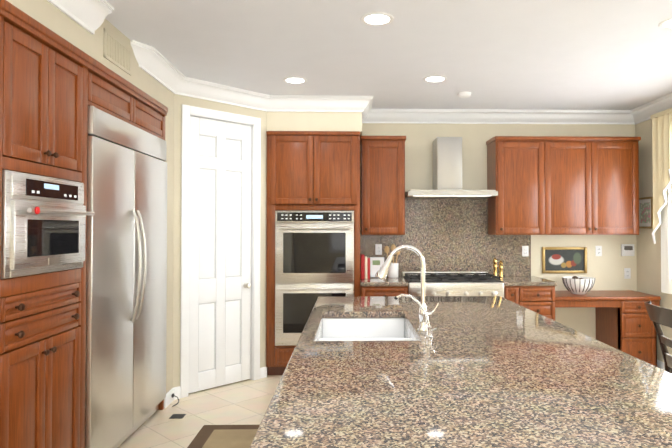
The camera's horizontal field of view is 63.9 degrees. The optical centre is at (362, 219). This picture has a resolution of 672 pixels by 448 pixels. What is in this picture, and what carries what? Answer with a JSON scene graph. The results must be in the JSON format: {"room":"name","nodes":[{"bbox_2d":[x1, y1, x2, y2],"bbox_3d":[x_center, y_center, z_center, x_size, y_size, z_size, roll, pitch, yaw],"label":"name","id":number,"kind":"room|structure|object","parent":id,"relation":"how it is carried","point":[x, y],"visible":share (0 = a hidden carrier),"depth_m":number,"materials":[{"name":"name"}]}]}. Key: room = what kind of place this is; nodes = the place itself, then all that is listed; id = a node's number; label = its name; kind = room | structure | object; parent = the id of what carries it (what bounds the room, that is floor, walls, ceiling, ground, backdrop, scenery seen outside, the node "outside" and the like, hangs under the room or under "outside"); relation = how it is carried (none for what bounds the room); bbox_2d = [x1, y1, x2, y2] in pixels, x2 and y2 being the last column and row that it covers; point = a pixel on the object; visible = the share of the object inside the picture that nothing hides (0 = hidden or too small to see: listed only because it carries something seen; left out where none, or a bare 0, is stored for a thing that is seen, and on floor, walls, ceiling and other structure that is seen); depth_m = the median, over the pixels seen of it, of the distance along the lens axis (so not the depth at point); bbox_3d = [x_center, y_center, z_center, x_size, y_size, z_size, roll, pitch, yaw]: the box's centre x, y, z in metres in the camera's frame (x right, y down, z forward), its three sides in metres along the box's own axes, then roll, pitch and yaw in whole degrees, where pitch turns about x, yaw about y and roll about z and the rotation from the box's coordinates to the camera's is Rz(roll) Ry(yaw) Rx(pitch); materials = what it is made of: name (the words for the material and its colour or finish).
{"room":"kitchen","nodes":[
{"label":"kitchen","id":0,"kind":"room"},
{"bbox_2d":[7,0,164,104],"bbox_3d":[-1.893,-1.072,3.289,0.665,0.296,2.063,0,-1,-1],"label":"soffit","id":1,"kind":"structure","parent":0,"point":[49,15],"depth_m":3.07,"materials":[{"name":"paint"}]},
{"bbox_2d":[103,28,131,75],"bbox_3d":[-1.560,-1.065,3.439,0.008,0.175,0.400,0,-1,-1],"label":"air vent grille","id":2,"kind":"object","parent":1,"relation":"attached to","point":[117,52],"visible":0.96,"depth_m":3.41,"materials":[{"name":"metal"}]},
{"bbox_2d":[165,87,173,392],"bbox_3d":[-1.920,0.153,4.423,0.665,2.710,0.244,0,-1,-1],"label":"wall","id":3,"kind":"structure","parent":0,"point":[169,119],"depth_m":4.43,"materials":[{"name":"paint"}]},
{"bbox_2d":[118,375,281,447],"bbox_3d":[0.552,1.501,0.822,5.800,0.100,10.250,0,-1,-1],"label":"floor","id":4,"kind":"structure","parent":0,"point":[245,402],"depth_m":4.18,"materials":[{"name":"tile"}]},
{"bbox_2d":[0,0,91,447],"bbox_3d":[-1.867,0.275,2.630,0.657,2.408,0.780,0,-1,-1],"label":"tall cabinet","id":5,"kind":"object","parent":4,"relation":"on","point":[53,86],"depth_m":2.59,"materials":[{"name":"brown wood"}]},
{"bbox_2d":[1,170,94,278],"bbox_3d":[-1.744,0.024,2.624,0.592,0.466,0.675,0,-1,-1],"label":"built-in microwave","id":6,"kind":"object","parent":5,"relation":"in","point":[43,223],"visible":0.98,"depth_m":2.52,"materials":[{"name":"silver metal"}]},
{"bbox_2d":[92,58,135,126],"bbox_3d":[-1.883,0.286,3.301,0.657,2.408,0.686,0,-1,-1],"label":"tall cabinet","id":7,"kind":"object","parent":4,"relation":"on","point":[112,94],"depth_m":3.36,"materials":[{"name":"brown wood"}]},
{"bbox_2d":[85,106,166,447],"bbox_3d":[-1.827,0.429,3.644,0.716,2.132,1.246,0,-1,-1],"label":"refrigerator","id":8,"kind":"object","parent":4,"relation":"on","point":[126,295],"visible":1,"depth_m":3.45,"materials":[{"name":"silver metal"}]},
{"bbox_2d":[136,87,167,409],"bbox_3d":[-1.899,0.297,3.969,0.657,2.408,0.650,0,-1,-1],"label":"tall cabinet","id":9,"kind":"object","parent":4,"relation":"on","point":[150,113],"depth_m":4.00,"materials":[{"name":"brown wood"}]},
{"bbox_2d":[169,414,185,418],"bbox_3d":[-1.411,1.502,4.112,0.100,0.002,0.096,0,-1,-1],"label":"floor vent","id":10,"kind":"object","parent":4,"relation":"on","point":[177,416],"depth_m":4.10,"materials":[{"name":"black metal"}]},
{"bbox_2d":[187,425,259,447],"bbox_3d":[-0.761,1.481,3.092,0.740,0.012,1.650,0,-1,-1],"label":"rug","id":11,"kind":"object","parent":4,"relation":"on","point":[224,436],"visible":0.54,"depth_m":3.69,"materials":[{"name":"beige fabric"}]},
{"bbox_2d":[266,131,359,374],"bbox_3d":[-0.479,0.335,5.476,0.905,2.378,0.626,0,-1,-1],"label":"tall cabinet","id":12,"kind":"object","parent":4,"relation":"on","point":[313,170],"visible":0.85,"depth_m":5.21,"materials":[{"name":"brown wood"}]},
{"bbox_2d":[275,211,353,345],"bbox_3d":[-0.466,0.566,5.429,0.760,1.300,0.640,0,-1,-1],"label":"double wall oven","id":13,"kind":"object","parent":12,"relation":"in","point":[314,255],"visible":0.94,"depth_m":5.17,"materials":[{"name":"silver metal"}]},
{"bbox_2d":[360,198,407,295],"bbox_3d":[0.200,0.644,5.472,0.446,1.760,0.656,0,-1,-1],"label":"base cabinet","id":14,"kind":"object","parent":4,"relation":"on","point":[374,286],"depth_m":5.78,"materials":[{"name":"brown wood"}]},
{"bbox_2d":[360,276,408,286],"bbox_3d":[0.207,0.624,5.472,0.459,0.040,0.656,0,-1,-1],"label":"countertop","id":15,"kind":"structure","parent":14,"relation":"on","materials":[{"name":"stone"}]},
{"bbox_2d":[361,254,369,278],"bbox_3d":[0.031,0.481,5.522,0.093,0.245,0.180,0,-1,-1],"label":"cookbooks","id":16,"kind":"object","parent":15,"relation":"on","point":[365,267],"visible":1,"depth_m":5.45,"materials":[{"name":"red paper"}]},
{"bbox_2d":[370,257,383,276],"bbox_3d":[0.159,0.501,5.664,0.150,0.210,0.086,0,-1,-1],"label":"book","id":17,"kind":"object","parent":15,"relation":"on","point":[376,263],"visible":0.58,"depth_m":5.68,"materials":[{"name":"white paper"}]},
{"bbox_2d":[384,244,399,277],"bbox_3d":[0.317,0.431,5.656,0.169,0.351,0.124,0,-1,-1],"label":"utensil crock","id":18,"kind":"object","parent":15,"relation":"on","point":[393,270],"visible":0.71,"depth_m":5.61,"materials":[{"name":"white ceramic"}]},
{"bbox_2d":[402,271,503,297],"bbox_3d":[0.896,1.038,5.437,0.914,0.972,0.735,0,-1,-1],"label":"range","id":19,"kind":"object","parent":4,"relation":"on","point":[460,283],"visible":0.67,"depth_m":5.14,"materials":[{"name":"silver metal"}]},
{"bbox_2d":[250,245,671,447],"bbox_3d":[0.400,0.799,2.400,1.390,1.353,3.390,0,-1,-1],"label":"kitchen island","id":20,"kind":"object","parent":4,"relation":"on","point":[408,371],"visible":1,"depth_m":1.79,"materials":[{"name":"brown stone"}]},
{"bbox_2d":[317,318,416,340],"bbox_3d":[0.017,0.716,2.907,0.562,0.222,0.924,0,-1,-1],"label":"sink","id":21,"kind":"object","parent":20,"relation":"in","point":[330,329],"depth_m":3.34,"materials":[{"name":"white ceramic"}]},
{"bbox_2d":[375,245,438,330],"bbox_3d":[0.229,0.344,2.728,0.331,0.432,0.079,0,-1,-1],"label":"faucet","id":22,"kind":"object","parent":20,"relation":"on","point":[382,273],"depth_m":2.73,"materials":[{"name":"silver metal"}]},
{"bbox_2d":[394,294,436,337],"bbox_3d":[0.254,0.456,2.570,0.200,0.203,0.063,0,-1,-1],"label":"tap","id":23,"kind":"object","parent":20,"relation":"on","point":[429,335],"depth_m":2.56,"materials":[{"name":"silver metal"}]},
{"bbox_2d":[489,276,556,320],"bbox_3d":[1.612,1.065,5.483,0.516,0.920,0.686,0,-1,-1],"label":"base cabinet","id":24,"kind":"object","parent":4,"relation":"on","point":[535,294],"visible":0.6,"depth_m":5.18,"materials":[{"name":"brown wood"}]},
{"bbox_2d":[489,276,556,285],"bbox_3d":[1.612,0.625,5.505,0.516,0.040,0.656,0,-1,-1],"label":"countertop","id":25,"kind":"structure","parent":24,"relation":"on","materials":[{"name":"stone"}]},
{"bbox_2d":[493,258,496,275],"bbox_3d":[1.404,0.502,5.684,0.050,0.208,0.050,0,-1,-1],"label":"pepper mill","id":26,"kind":"object","parent":25,"relation":"on","point":[495,266],"visible":0.81,"depth_m":5.67,"materials":[{"name":"gold metal"}]},
{"bbox_2d":[499,260,502,276],"bbox_3d":[1.473,0.518,5.716,0.050,0.178,0.050,0,-1,-1],"label":"salt mill","id":27,"kind":"object","parent":25,"relation":"on","point":[500,268],"visible":0.98,"depth_m":5.70,"materials":[{"name":"gold metal"}]},
{"bbox_2d":[555,290,660,366],"bbox_3d":[2.410,1.145,5.568,1.079,0.762,0.551,0,-1,-1],"label":"desk","id":28,"kind":"object","parent":4,"relation":"on","point":[624,323],"visible":0.65,"depth_m":5.33,"materials":[{"name":"brown wood"}]},
{"bbox_2d":[562,276,595,293],"bbox_3d":[2.227,0.672,5.541,0.324,0.180,0.324,0,-1,-1],"label":"bowl","id":29,"kind":"object","parent":28,"relation":"on","point":[577,285],"visible":1,"depth_m":5.45,"materials":[{"name":"white ceramic"}]},
{"bbox_2d":[644,301,671,373],"bbox_3d":[1.962,0.981,2.969,0.622,1.012,0.470,0,-1,-1],"label":"dining chair","id":30,"kind":"object","parent":4,"relation":"on","point":[658,315],"visible":0.67,"depth_m":3.10,"materials":[{"name":"brown wood"}]},
{"bbox_2d":[173,94,266,387],"bbox_3d":[-1.310,0.160,4.899,0.100,2.710,0.996,-1,-1,44],"label":"wall","id":31,"kind":"structure","parent":0,"point":[179,100],"depth_m":4.61,"materials":[{"name":"paint"}]},
{"bbox_2d":[188,116,250,392],"bbox_3d":[-1.274,0.301,4.877,0.103,2.404,0.655,-1,-1,44],"label":"pantry door","id":32,"kind":"structure","parent":31,"relation":"in","point":[220,262],"depth_m":4.87,"materials":[{"name":"white wood"}]},
{"bbox_2d":[180,104,260,397],"bbox_3d":[-1.296,0.268,4.899,0.118,2.495,0.810,-1,-1,44],"label":"door frame","id":33,"kind":"structure","parent":31,"relation":"attached to","point":[188,111],"depth_m":4.84,"materials":[{"name":"white wood"}]},
{"bbox_2d":[47,0,671,124],"bbox_3d":[0.767,-1.180,0.869,4.690,0.155,9.950,0,-1,-1],"label":"crown molding","id":34,"kind":"structure","parent":31,"relation":"attached to","point":[155,64],"depth_m":5.21,"materials":[{"name":"white wood"}]},
{"bbox_2d":[266,192,266,273],"bbox_3d":[-0.987,0.170,5.504,0.100,2.710,0.560,0,-1,-1],"label":"wall","id":35,"kind":"structure","parent":0,"point":[266,232],"depth_m":5.23,"materials":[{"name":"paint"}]},
{"bbox_2d":[267,112,361,135],"bbox_3d":[-0.473,-1.022,5.535,0.930,0.326,0.560,0,-1,-1],"label":"soffit","id":36,"kind":"structure","parent":0,"point":[314,121],"depth_m":5.25,"materials":[{"name":"paint"}]},
{"bbox_2d":[105,0,671,109],"bbox_3d":[0.552,-1.309,0.866,5.800,0.100,10.250,0,-1,-1],"label":"ceiling","id":37,"kind":"structure","parent":0,"point":[560,54],"depth_m":3.81,"materials":[{"name":"paint"}]},
{"bbox_2d":[283,77,306,83],"bbox_3d":[-0.576,-1.196,4.624,0.208,0.004,0.208,0,-1,-1],"label":"recessed light","id":38,"kind":"object","parent":37,"relation":"in","point":[295,80],"visible":1,"depth_m":4.62,"materials":[{"name":"white"}]},
{"bbox_2d":[360,12,393,25],"bbox_3d":[0.091,-1.218,3.270,0.208,0.004,0.208,0,-1,-1],"label":"recessed light","id":39,"kind":"object","parent":37,"relation":"in","point":[377,18],"visible":1,"depth_m":3.26,"materials":[{"name":"white"}]},
{"bbox_2d":[423,75,446,82],"bbox_3d":[0.621,-1.197,4.582,0.208,0.004,0.208,0,-1,-1],"label":"recessed light","id":40,"kind":"object","parent":37,"relation":"in","point":[434,78],"visible":1,"depth_m":4.58,"materials":[{"name":"white"}]},
{"bbox_2d":[458,91,470,97],"bbox_3d":[0.961,-1.173,5.060,0.124,0.036,0.124,0,-1,-1],"label":"smoke detector","id":41,"kind":"object","parent":37,"relation":"attached to","point":[465,94],"visible":1,"depth_m":5.02,"materials":[{"name":"white plastic"}]},
{"bbox_2d":[658,18,671,28],"bbox_3d":[1.945,-1.217,3.323,0.208,0.004,0.208,0,-1,-1],"label":"recessed light","id":42,"kind":"object","parent":37,"relation":"in","point":[666,24],"visible":1,"depth_m":3.35,"materials":[{"name":"white"}]},
{"bbox_2d":[360,123,636,338],"bbox_3d":[0.434,0.176,5.892,5.800,2.710,0.150,0,-1,-1],"label":"wall","id":43,"kind":"structure","parent":0,"point":[607,267],"depth_m":5.85,"materials":[{"name":"paint"}]},
{"bbox_2d":[375,244,381,254],"bbox_3d":[0.176,0.319,5.781,0.070,0.114,0.008,0,-1,-1],"label":"electrical outlet","id":44,"kind":"object","parent":43,"relation":"attached to","point":[378,249],"visible":1,"depth_m":5.78,"materials":[{"name":"white plastic"}]},
{"bbox_2d":[360,136,405,234],"bbox_3d":[0.211,-0.347,5.623,0.466,1.008,0.386,0,-1,-1],"label":"upper cabinet","id":45,"kind":"object","parent":43,"relation":"attached to","point":[382,185],"visible":1,"depth_m":5.46,"materials":[{"name":"brown wood"}]},
{"bbox_2d":[405,137,497,197],"bbox_3d":[0.896,-0.542,5.586,0.894,0.616,0.498,0,-1,-1],"label":"range hood","id":46,"kind":"object","parent":43,"relation":"attached to","point":[447,167],"visible":0.98,"depth_m":5.52,"materials":[{"name":"silver metal"}]},
{"bbox_2d":[408,198,507,285],"bbox_3d":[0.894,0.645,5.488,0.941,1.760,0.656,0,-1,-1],"label":"backsplash","id":47,"kind":"structure","parent":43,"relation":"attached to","point":[446,234],"depth_m":5.81,"materials":[{"name":"brown stone"}]},
{"bbox_2d":[508,235,530,275],"bbox_3d":[0.898,0.385,5.811,1.856,0.447,0.018,0,-1,-1],"label":"backsplash","id":48,"kind":"structure","parent":43,"relation":"attached to","point":[518,265],"depth_m":5.82,"materials":[{"name":"brown stone"}]},
{"bbox_2d":[486,136,553,234],"bbox_3d":[1.641,-0.347,5.671,0.559,1.008,0.356,0,-1,-1],"label":"upper cabinet","id":49,"kind":"object","parent":43,"relation":"attached to","point":[521,168],"depth_m":5.50,"materials":[{"name":"brown wood"}]},
{"bbox_2d":[522,246,528,255],"bbox_3d":[1.764,0.340,5.818,0.070,0.114,0.008,0,-1,-1],"label":"electrical outlet","id":50,"kind":"object","parent":43,"relation":"attached to","point":[525,250],"visible":1,"depth_m":5.82,"materials":[{"name":"white plastic"}]},
{"bbox_2d":[542,247,586,272],"bbox_3d":[2.196,0.438,5.839,0.490,0.285,0.025,0,-1,-1],"label":"picture","id":51,"kind":"object","parent":43,"relation":"attached to","point":[564,259],"visible":1,"depth_m":5.84,"materials":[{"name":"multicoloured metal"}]},
{"bbox_2d":[554,136,640,234],"bbox_3d":[2.323,-0.346,5.687,1.044,1.008,0.356,0,-1,-1],"label":"upper cabinet","id":52,"kind":"object","parent":43,"relation":"attached to","point":[565,185],"depth_m":5.51,"materials":[{"name":"brown wood"}]},
{"bbox_2d":[595,246,601,255],"bbox_3d":[2.575,0.341,5.859,0.070,0.114,0.008,0,-1,-1],"label":"electrical outlet","id":53,"kind":"object","parent":43,"relation":"attached to","point":[598,250],"visible":1,"depth_m":5.86,"materials":[{"name":"white plastic"}]},
{"bbox_2d":[624,268,630,278],"bbox_3d":[2.890,0.586,5.862,0.070,0.114,0.008,0,-1,-1],"label":"electrical outlet","id":54,"kind":"object","parent":43,"relation":"attached to","point":[627,273],"visible":1,"depth_m":5.86,"materials":[{"name":"white plastic"}]},
{"bbox_2d":[621,244,634,255],"bbox_3d":[2.890,0.330,5.856,0.140,0.130,0.029,0,-1,-1],"label":"thermostat","id":55,"kind":"object","parent":43,"relation":"attached to","point":[627,249],"visible":1,"depth_m":5.84,"materials":[{"name":"white plastic"}]},
{"bbox_2d":[636,119,671,361],"bbox_3d":[3.186,0.097,0.905,0.150,2.710,9.950,0,-1,-1],"label":"wall","id":56,"kind":"structure","parent":0,"point":[648,266],"depth_m":5.64,"materials":[{"name":"paint"}]},
{"bbox_2d":[639,196,652,228],"bbox_3d":[2.985,-0.072,5.680,0.025,0.330,0.300,0,-1,-1],"label":"floral picture","id":57,"kind":"object","parent":56,"relation":"attached to","point":[645,212],"visible":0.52,"depth_m":5.66,"materials":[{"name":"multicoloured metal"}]},
{"bbox_2d":[657,360,664,369],"bbox_3d":[3.099,1.402,0.883,0.025,0.100,9.950,0,-1,-1],"label":"baseboard","id":58,"kind":"structure","parent":56,"relation":"attached to","point":[660,364],"depth_m":5.40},
{"bbox_2d":[650,108,671,243],"bbox_3d":[2.963,-0.422,4.290,0.114,1.291,2.270,0,-1,-1],"label":"curtain valance","id":59,"kind":"object","parent":56,"relation":"attached to","point":[662,147],"visible":1,"depth_m":5.25,"materials":[{"name":"beige fabric"}]},
{"bbox_2d":[661,184,671,293],"bbox_3d":[2.988,-0.143,5.301,0.025,1.730,0.160,0,-1,-1],"label":"window","id":60,"kind":"structure","parent":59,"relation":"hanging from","point":[666,248],"depth_m":5.26,"materials":[{"name":"white glass"}]}
]}

